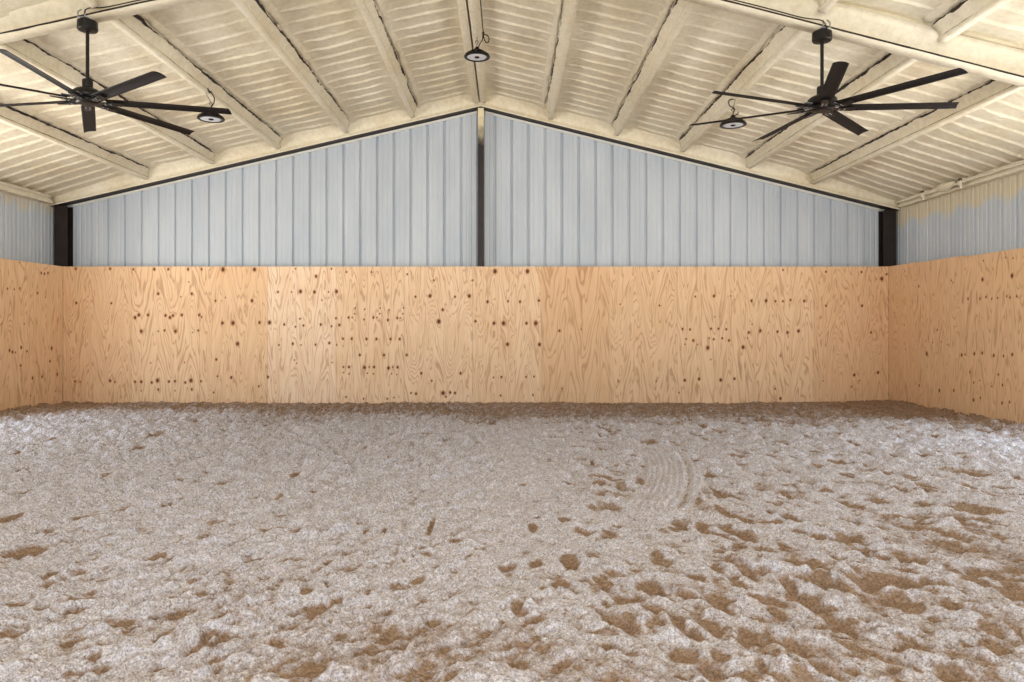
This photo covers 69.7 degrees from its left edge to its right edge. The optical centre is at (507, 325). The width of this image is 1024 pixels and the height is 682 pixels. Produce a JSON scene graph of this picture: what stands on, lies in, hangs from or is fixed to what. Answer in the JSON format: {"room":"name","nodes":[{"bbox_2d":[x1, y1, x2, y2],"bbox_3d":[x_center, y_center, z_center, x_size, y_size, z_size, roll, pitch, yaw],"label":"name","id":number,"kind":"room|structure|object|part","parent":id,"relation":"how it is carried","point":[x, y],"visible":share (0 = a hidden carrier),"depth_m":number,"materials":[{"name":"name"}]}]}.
{"room":"sports facility","nodes":[
{"label":"sports facility","id":0,"kind":"room"},
{"bbox_2d":[0,192,53,264],"bbox_3d":[-8.216,-0.465,4.375,0.039,3.881,17.950,0,0,0],"label":"wall","id":1,"kind":"structure","parent":0,"point":[26,225],"depth_m":12.51,"materials":[{"name":"grey metal"}]},
{"bbox_2d":[0,181,53,203],"bbox_3d":[-8.099,-2.231,10.275,0.192,0.134,5.430,0,0,0],"label":"strut","id":2,"kind":"object","parent":1,"relation":"attached to","point":[5,187],"visible":1,"depth_m":12.29,"materials":[{"name":"metal"}]},
{"bbox_2d":[68,111,883,400],"bbox_3d":[-0.590,-1.271,13.367,15.220,5.492,0.039,0,0,0],"label":"wall","id":3,"kind":"structure","parent":0,"point":[409,197],"depth_m":13.35,"materials":[{"name":"grey metal"}]},
{"bbox_2d":[73,111,476,206],"bbox_3d":[-4.218,-3.028,13.325,7.305,1.731,0.040,0,0,0],"label":"trim","id":4,"kind":"structure","parent":3,"relation":"attached to","point":[474,112],"depth_m":13.30,"materials":[{"name":"black metal"}]},
{"bbox_2d":[486,111,878,210],"bbox_3d":[3.158,-2.990,13.325,7.125,1.801,0.040,0,0,0],"label":"trim","id":5,"kind":"structure","parent":3,"relation":"attached to","point":[488,113],"depth_m":13.30,"materials":[{"name":"black metal"}]},
{"bbox_2d":[0,400,1023,681],"bbox_3d":[-0.585,1.359,4.372,15.210,0.260,17.945,0,0,0],"label":"floor","id":6,"kind":"structure","parent":0,"point":[871,540],"depth_m":4.60,"materials":[{"name":"grey sand"}]},
{"bbox_2d":[0,258,16,410],"bbox_3d":[-7.959,0.206,11.301,0.018,2.538,1.216,0,0,0],"label":"plywood sheet","id":7,"kind":"object","parent":6,"relation":"on","point":[8,267],"visible":0.93,"depth_m":11.70,"materials":[{"name":"brown wood"}]},
{"bbox_2d":[17,260,62,406],"bbox_3d":[-7.959,0.206,12.520,0.018,2.538,1.215,0,0,0],"label":"plywood sheet","id":8,"kind":"object","parent":6,"relation":"on","point":[39,286],"visible":0.94,"depth_m":12.47,"materials":[{"name":"brown wood"}]},
{"bbox_2d":[54,206,72,265],"bbox_3d":[-8.005,-0.338,13.242,0.236,3.626,0.175,0,0,0],"label":"steel post","id":9,"kind":"object","parent":6,"relation":"on","point":[63,215],"visible":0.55,"depth_m":13.16,"materials":[{"name":"black metal"}]},
{"bbox_2d":[63,266,130,403],"bbox_3d":[-7.339,0.206,13.139,1.216,2.538,0.018,0,0,0],"label":"plywood sheet","id":10,"kind":"object","parent":6,"relation":"on","point":[96,299],"visible":0.94,"depth_m":13.13,"materials":[{"name":"brown wood"}]},
{"bbox_2d":[131,266,199,402],"bbox_3d":[-6.120,0.206,13.139,1.216,2.538,0.018,0,0,0],"label":"plywood sheet","id":11,"kind":"object","parent":6,"relation":"on","point":[165,300],"visible":0.98,"depth_m":13.13,"materials":[{"name":"brown wood"}]},
{"bbox_2d":[200,266,267,403],"bbox_3d":[-4.901,0.206,13.139,1.216,2.538,0.018,0,0,0],"label":"plywood sheet","id":12,"kind":"object","parent":6,"relation":"on","point":[233,299],"visible":0.94,"depth_m":13.13,"materials":[{"name":"brown wood"}]},
{"bbox_2d":[268,266,335,403],"bbox_3d":[-3.682,0.206,13.139,1.216,2.538,0.018,0,0,0],"label":"plywood sheet","id":13,"kind":"object","parent":6,"relation":"on","point":[301,299],"visible":0.95,"depth_m":13.13,"materials":[{"name":"brown wood"}]},
{"bbox_2d":[336,266,403,403],"bbox_3d":[-2.463,0.206,13.139,1.216,2.538,0.018,0,0,0],"label":"plywood sheet","id":14,"kind":"object","parent":6,"relation":"on","point":[369,299],"visible":0.95,"depth_m":13.13,"materials":[{"name":"brown wood"}]},
{"bbox_2d":[404,266,471,403],"bbox_3d":[-1.243,0.206,13.139,1.216,2.538,0.018,0,0,0],"label":"plywood sheet","id":15,"kind":"object","parent":6,"relation":"on","point":[437,299],"visible":0.96,"depth_m":13.13,"materials":[{"name":"brown wood"}]},
{"bbox_2d":[478,108,483,265],"bbox_3d":[-0.487,-1.216,13.245,0.104,5.382,0.160,0,0,0],"label":"steel post","id":16,"kind":"object","parent":6,"relation":"on","point":[480,110],"visible":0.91,"depth_m":13.16,"materials":[{"name":"black metal"}]},
{"bbox_2d":[473,266,540,402],"bbox_3d":[-0.024,0.206,13.139,1.216,2.538,0.018,0,0,0],"label":"plywood sheet","id":17,"kind":"object","parent":6,"relation":"on","point":[506,299],"visible":0.94,"depth_m":13.13,"materials":[{"name":"brown wood"}]},
{"bbox_2d":[541,266,608,403],"bbox_3d":[1.195,0.206,13.139,1.216,2.538,0.018,0,0,0],"label":"plywood sheet","id":18,"kind":"object","parent":6,"relation":"on","point":[574,299],"visible":0.96,"depth_m":13.13,"materials":[{"name":"brown wood"}]},
{"bbox_2d":[609,266,676,403],"bbox_3d":[2.414,0.206,13.139,1.216,2.538,0.018,0,0,0],"label":"plywood sheet","id":19,"kind":"object","parent":6,"relation":"on","point":[642,299],"visible":0.94,"depth_m":13.13,"materials":[{"name":"brown wood"}]},
{"bbox_2d":[677,266,744,403],"bbox_3d":[3.633,0.206,13.139,1.216,2.538,0.018,0,0,0],"label":"plywood sheet","id":20,"kind":"object","parent":6,"relation":"on","point":[710,299],"visible":0.96,"depth_m":13.13,"materials":[{"name":"brown wood"}]},
{"bbox_2d":[745,266,813,402],"bbox_3d":[4.853,0.206,13.139,1.216,2.538,0.018,0,0,0],"label":"plywood sheet","id":21,"kind":"object","parent":6,"relation":"on","point":[779,300],"visible":0.94,"depth_m":13.13,"materials":[{"name":"brown wood"}]},
{"bbox_2d":[814,266,881,401],"bbox_3d":[6.072,0.206,13.139,1.216,2.538,0.018,0,0,0],"label":"plywood sheet","id":22,"kind":"object","parent":6,"relation":"on","point":[847,299],"visible":0.97,"depth_m":13.13,"materials":[{"name":"brown wood"}]},
{"bbox_2d":[882,266,888,400],"bbox_3d":[6.740,0.206,13.139,0.115,2.538,0.018,0,0,0],"label":"plywood sheet","id":23,"kind":"object","parent":6,"relation":"on","point":[885,269],"visible":0.91,"depth_m":13.13,"materials":[{"name":"brown wood"}]},
{"bbox_2d":[879,210,895,265],"bbox_3d":[6.832,-0.301,13.242,0.224,3.552,0.175,0,0,0],"label":"steel post","id":24,"kind":"object","parent":6,"relation":"on","point":[887,218],"visible":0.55,"depth_m":13.16,"materials":[{"name":"black metal"}]},
{"bbox_2d":[889,262,917,404],"bbox_3d":[6.809,0.206,12.655,0.018,2.538,0.946,0,0,0],"label":"plywood sheet","id":25,"kind":"object","parent":6,"relation":"on","point":[903,278],"visible":0.91,"depth_m":12.64,"materials":[{"name":"brown wood"}]},
{"bbox_2d":[918,255,964,413],"bbox_3d":[6.809,0.211,11.570,0.018,2.528,1.217,0,0,0],"label":"plywood sheet","id":26,"kind":"object","parent":6,"relation":"on","point":[940,281],"visible":0.89,"depth_m":11.56,"materials":[{"name":"brown wood"}]},
{"bbox_2d":[964,248,1023,423],"bbox_3d":[6.809,0.221,10.290,0.018,2.508,1.337,0,0,0],"label":"plywood sheet","id":27,"kind":"object","parent":6,"relation":"on","point":[994,281],"visible":0.94,"depth_m":10.27,"materials":[{"name":"brown wood"}]},
{"bbox_2d":[0,0,1023,200],"bbox_3d":[-0.590,-3.160,4.375,15.220,1.953,17.950,0,0,0],"label":"ceiling","id":28,"kind":"structure","parent":0,"point":[608,38],"depth_m":10.10,"materials":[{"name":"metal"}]},
{"bbox_2d":[0,98,150,179],"bbox_3d":[-6.380,-2.744,10.325,0.311,0.288,5.550,0,0,0],"label":"purlin","id":29,"kind":"structure","parent":28,"relation":"attached to","point":[29,120],"depth_m":10.62,"materials":[{"name":"metal"}]},
{"bbox_2d":[82,0,98,7],"bbox_3d":[-4.030,-3.289,4.940,0.311,0.288,4.680,0,0,0],"label":"purlin","id":30,"kind":"structure","parent":28,"relation":"attached to","point":[91,3],"depth_m":7.21,"materials":[{"name":"metal"}]},
{"bbox_2d":[0,37,216,163],"bbox_3d":[-5.201,-3.018,10.325,0.312,0.288,5.550,0,0,0],"label":"purlin","id":31,"kind":"structure","parent":28,"relation":"attached to","point":[28,50],"depth_m":8.94,"materials":[{"name":"metal"}]},
{"bbox_2d":[110,12,285,148],"bbox_3d":[-4.031,-3.290,10.325,0.313,0.288,5.550,0,0,0],"label":"purlin","id":32,"kind":"structure","parent":28,"relation":"attached to","point":[135,27],"depth_m":9.37,"materials":[{"name":"metal"}]},
{"bbox_2d":[197,88,224,122],"bbox_3d":[-4.021,-2.997,9.950,0.356,0.422,0.356,0,0,0],"label":"light","id":33,"kind":"object","parent":32,"relation":"hanging from","point":[205,117],"visible":0.76,"depth_m":9.91,"materials":[{"name":"black metal"}]},
{"bbox_2d":[232,0,352,132],"bbox_3d":[-2.821,-3.570,10.325,0.311,0.288,5.550,0,0,0],"label":"purlin","id":34,"kind":"structure","parent":28,"relation":"attached to","point":[280,41],"depth_m":9.59,"materials":[{"name":"metal"}]},
{"bbox_2d":[356,0,420,117],"bbox_3d":[-1.640,-3.843,10.325,0.311,0.288,5.550,0,0,0],"label":"purlin","id":35,"kind":"structure","parent":28,"relation":"attached to","point":[375,23],"depth_m":10.20,"materials":[{"name":"metal"}]},
{"bbox_2d":[457,0,478,102],"bbox_3d":[-0.564,-4.094,10.325,0.247,0.270,5.550,0,0,0],"label":"purlin","id":36,"kind":"structure","parent":28,"relation":"attached to","point":[462,4],"depth_m":10.29,"materials":[{"name":"metal"}]},
{"bbox_2d":[50,94,899,210],"bbox_3d":[-0.590,-3.162,13.126,15.180,2.184,0.419,0,0,0],"label":"rafter","id":37,"kind":"object","parent":28,"relation":"attached to","point":[460,104],"visible":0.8,"depth_m":13.13,"materials":[{"name":"metal"}]},
{"bbox_2d":[468,0,486,102],"bbox_3d":[-0.450,-4.102,10.325,0.246,0.271,5.550,0,0,0],"label":"purlin","id":38,"kind":"structure","parent":28,"relation":"attached to","point":[473,5],"depth_m":10.22,"materials":[{"name":"metal"}]},
{"bbox_2d":[464,0,489,61],"bbox_3d":[-0.426,-3.860,9.039,0.356,0.358,2.478,0,0,0],"label":"light","id":39,"kind":"object","parent":38,"relation":"hanging from","point":[474,55],"visible":1,"depth_m":10.06,"materials":[{"name":"black metal"}]},
{"bbox_3d":[-0.302,-3.957,8.940,0.099,0.163,2.280,0,0,0],"label":"power cord","id":40,"kind":"part","parent":39,"relation":"part of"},
{"bbox_2d":[0,0,1023,86],"bbox_3d":[-0.590,-3.088,7.420,15.180,2.164,0.248,0,0,0],"label":"rafter","id":41,"kind":"object","parent":28,"relation":"attached to","point":[893,35],"visible":0.93,"depth_m":7.41,"materials":[{"name":"metal"}]},
{"bbox_2d":[0,0,231,134],"bbox_3d":[-4.283,-2.790,7.396,2.657,1.100,2.648,0,0,0],"label":"ceiling fan","id":42,"kind":"object","parent":41,"relation":"hanging from","point":[86,96],"visible":1,"depth_m":7.42,"materials":[{"name":"metal"}]},
{"bbox_3d":[-4.254,-2.264,7.435,0.224,0.048,0.224,0,0,0],"label":"hub plate","id":43,"kind":"part","parent":42,"relation":"part of","materials":[{"name":"black metal"}]},
{"bbox_2d":[689,0,967,140],"bbox_3d":[3.229,-2.735,7.441,2.571,1.132,2.610,0,0,0],"label":"ceiling fan","id":44,"kind":"object","parent":41,"relation":"hanging from","point":[825,102],"visible":1,"depth_m":7.34,"materials":[{"name":"metal"}]},
{"bbox_3d":[3.176,-2.193,7.435,0.224,0.048,0.224,0,0,0],"label":"hub plate","id":45,"kind":"part","parent":44,"relation":"part of","materials":[{"name":"black metal"}]},
{"bbox_2d":[541,0,578,119],"bbox_3d":[0.704,-3.815,10.325,0.312,0.292,5.550,0,0,0],"label":"purlin","id":46,"kind":"structure","parent":28,"relation":"attached to","point":[569,8],"depth_m":10.13,"materials":[{"name":"metal"}]},
{"bbox_2d":[607,0,695,135],"bbox_3d":[1.881,-3.524,10.325,0.313,0.292,5.550,0,0,0],"label":"purlin","id":47,"kind":"structure","parent":28,"relation":"attached to","point":[670,28],"depth_m":9.52,"materials":[{"name":"metal"}]},
{"bbox_2d":[676,23,805,151],"bbox_3d":[3.051,-3.234,10.325,0.312,0.292,5.550,0,0,0],"label":"purlin","id":48,"kind":"structure","parent":28,"relation":"attached to","point":[754,66],"depth_m":9.50,"materials":[{"name":"metal"}]},
{"bbox_2d":[719,99,746,128],"bbox_3d":[3.076,-2.923,10.050,0.356,0.382,0.356,0,0,0],"label":"light","id":49,"kind":"object","parent":48,"relation":"hanging from","point":[734,124],"visible":0.87,"depth_m":10.03,"materials":[{"name":"black metal"}]},
{"bbox_2d":[818,0,837,13],"bbox_3d":[3.050,-3.235,4.940,0.310,0.291,4.680,0,0,0],"label":"purlin","id":50,"kind":"structure","parent":28,"relation":"attached to","point":[825,6],"depth_m":7.17,"materials":[{"name":"metal"}]},
{"bbox_2d":[742,51,917,168],"bbox_3d":[4.230,-2.943,10.325,0.310,0.292,5.550,0,0,0],"label":"purlin","id":51,"kind":"structure","parent":28,"relation":"attached to","point":[867,79],"depth_m":9.17,"materials":[{"name":"metal"}]},
{"bbox_2d":[807,77,1023,184],"bbox_3d":[5.371,-2.661,10.325,0.312,0.291,5.550,0,0,0],"label":"purlin","id":52,"kind":"structure","parent":28,"relation":"attached to","point":[898,133],"depth_m":9.77,"materials":[{"name":"metal"}]},
{"bbox_2d":[921,0,1010,42],"bbox_3d":[4.231,-2.942,4.940,0.313,0.292,4.680,0,0,0],"label":"purlin","id":53,"kind":"structure","parent":28,"relation":"attached to","point":[966,13],"depth_m":6.91,"materials":[{"name":"metal"}]},
{"bbox_2d":[896,172,1023,264],"bbox_3d":[7.037,-0.430,4.375,0.039,3.810,17.950,0,0,0],"label":"wall","id":54,"kind":"structure","parent":0,"point":[988,217],"depth_m":11.30,"materials":[{"name":"grey metal"}]},
{"bbox_2d":[897,160,1023,206],"bbox_3d":[6.934,-2.158,10.275,0.162,0.129,5.430,0,0,0],"label":"purlin","id":55,"kind":"object","parent":54,"relation":"attached to","point":[1008,172],"visible":0.64,"depth_m":10.93,"materials":[{"name":"metal"}]},
{"bbox_2d":[895,161,1023,203],"bbox_3d":[6.822,-2.151,10.350,0.136,0.182,5.101,0,0,0],"label":"pipe","id":56,"kind":"object","parent":55,"relation":"attached to","point":[945,186],"visible":1,"depth_m":11.28,"materials":[{"name":"steel"}]}
]}

